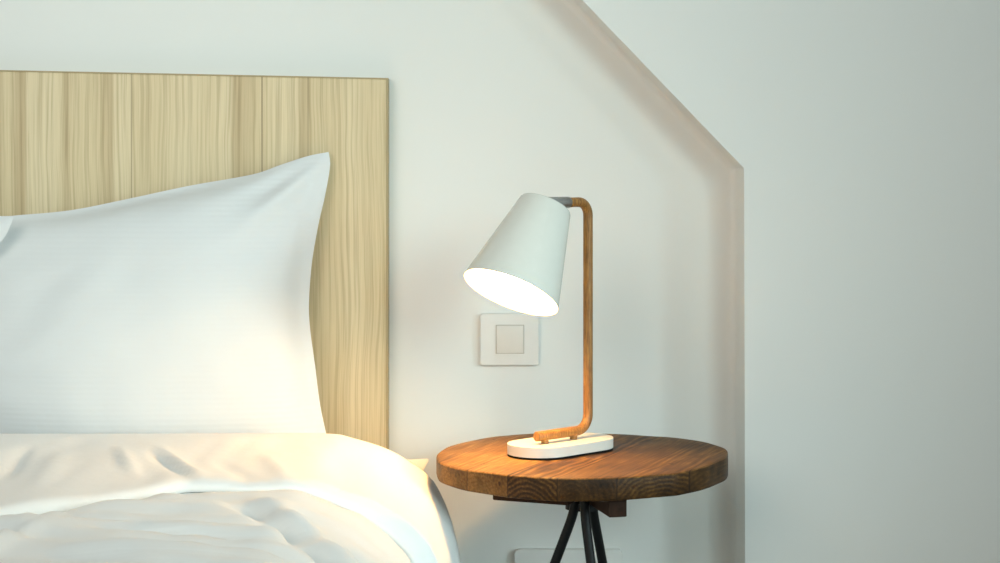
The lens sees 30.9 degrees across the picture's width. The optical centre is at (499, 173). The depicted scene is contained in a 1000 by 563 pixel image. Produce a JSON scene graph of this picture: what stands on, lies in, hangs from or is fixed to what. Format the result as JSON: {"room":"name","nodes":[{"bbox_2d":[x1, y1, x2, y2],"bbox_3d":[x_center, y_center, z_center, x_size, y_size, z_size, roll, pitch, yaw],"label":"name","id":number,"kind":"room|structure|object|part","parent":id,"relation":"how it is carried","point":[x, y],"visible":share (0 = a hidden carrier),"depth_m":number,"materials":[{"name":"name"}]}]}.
{"room":"bedroom","nodes":[
{"label":"bedroom","id":0,"kind":"room"},
{"bbox_2d":[0,0,725,562],"bbox_3d":[0.000,-0.364,2.860,5.200,2.600,0.120,0,0,0],"label":"wall","id":1,"kind":"structure","parent":0,"point":[492,103],"depth_m":2.80,"materials":[{"name":"paint"}]},
{"bbox_2d":[0,70,388,448],"bbox_3d":[-0.986,0.318,2.784,1.629,0.996,0.032,0,0,0],"label":"headboard","id":2,"kind":"object","parent":1,"relation":"attached to","point":[70,140],"visible":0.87,"depth_m":2.77,"materials":[{"name":"brown wood"}]},
{"bbox_2d":[480,313,537,364],"bbox_3d":[0.015,0.255,2.792,0.089,0.078,0.015,0,0,0],"label":"light switch","id":3,"kind":"object","parent":1,"relation":"attached to","point":[505,338],"visible":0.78,"depth_m":2.79,"materials":[{"name":"white plastic"}]},
{"bbox_2d":[514,548,621,562],"bbox_3d":[0.105,0.621,2.793,0.166,0.086,0.013,0,0,0],"label":"wall socket","id":4,"kind":"object","parent":1,"relation":"attached to","point":[521,555],"visible":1,"depth_m":2.79,"materials":[{"name":"white plastic"}]},
{"bbox_2d":[561,0,999,562],"bbox_3d":[0.679,-0.364,2.745,3.842,2.600,0.110,0,0,0],"label":"wall","id":5,"kind":"structure","parent":0,"point":[856,143],"depth_m":2.69,"materials":[{"name":"paint"}]},
{"bbox_3d":[0.000,0.986,0.860,5.200,0.100,4.120,0,0,0],"label":"floor","id":6,"kind":"structure","parent":0,"visible":0},
{"bbox_2d":[408,459,427,469],"bbox_3d":[-0.932,0.676,1.746,1.655,0.520,2.012,0,0,0],"label":"bed","id":7,"kind":"object","parent":6,"relation":"on","point":[421,463],"visible":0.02,"depth_m":2.65,"materials":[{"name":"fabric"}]},
{"bbox_2d":[0,217,12,241],"bbox_3d":[-1.078,0.194,2.632,0.718,0.429,0.107,0,0,0],"label":"pillow","id":8,"kind":"object","parent":7,"relation":"on","point":[5,222],"visible":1,"depth_m":2.67,"materials":[{"name":"white fabric"}]},
{"bbox_2d":[0,152,329,433],"bbox_3d":[-0.578,0.206,2.685,0.672,0.479,0.137,0,0,0],"label":"pillow","id":9,"kind":"object","parent":7,"relation":"on","point":[183,309],"visible":0.82,"depth_m":2.65,"materials":[{"name":"white fabric"}]},
{"bbox_2d":[0,433,460,562],"bbox_3d":[-0.953,0.539,1.646,1.822,0.366,1.892,0,0,0],"label":"duvet","id":10,"kind":"object","parent":7,"relation":"on","point":[181,497],"visible":1,"depth_m":2.13,"materials":[{"name":"white fabric"}]},
{"bbox_2d":[436,434,727,562],"bbox_3d":[0.113,0.659,2.498,0.403,0.554,0.415,0,0,0],"label":"side table","id":11,"kind":"object","parent":6,"relation":"on","point":[637,466],"visible":0.9,"depth_m":2.38,"materials":[{"name":"brown wood"}]},
{"bbox_3d":[0.049,0.423,2.395,0.106,0.015,0.050,0,0,22],"label":"mounting plate","id":12,"kind":"part","parent":11,"relation":"part of","materials":[{"name":"brown wood"}]},
{"bbox_2d":[464,193,612,459],"bbox_3d":[0.051,0.206,2.490,0.135,0.360,0.248,0,0,34],"label":"table lamp","id":13,"kind":"object","parent":11,"relation":"on","point":[520,267],"visible":1,"depth_m":2.45,"materials":[{"name":"white metal"}]},
{"bbox_3d":[0.029,0.117,2.451,0.058,0.086,0.058,0,0,0],"label":"bulb","id":14,"kind":"part","parent":13,"relation":"part of","materials":[{"name":"white glass"}]},
{"bbox_3d":[0.024,0.110,2.445,0.145,0.168,0.145,0,0,0],"label":"lamp shade","id":15,"kind":"part","parent":13,"relation":"part of","materials":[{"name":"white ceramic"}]},
{"bbox_3d":[0.089,0.199,2.510,0.013,0.332,0.112,0,0,45],"label":"arm","id":16,"kind":"part","parent":13,"relation":"part of","materials":[{"name":"brown wood"}]},
{"bbox_3d":[0.013,0.680,2.456,0.199,0.505,0.013,0,0,21],"label":"leg","id":17,"kind":"part","parent":11,"relation":"part of","materials":[{"name":"metal"}]},
{"bbox_3d":[0.112,0.446,2.440,0.048,0.010,0.048,0,0,0],"label":"leg plate","id":18,"kind":"part","parent":11,"relation":"part of","materials":[{"name":"metal"}]},
{"bbox_3d":[0.141,0.679,2.348,0.013,0.504,0.124,0,0,-32],"label":"leg","id":19,"kind":"part","parent":11,"relation":"part of","materials":[{"name":"metal"}]},
{"bbox_3d":[0.171,0.680,2.552,0.013,0.505,0.255,0,0,22],"label":"leg","id":20,"kind":"part","parent":11,"relation":"part of","materials":[{"name":"metal"}]}
]}

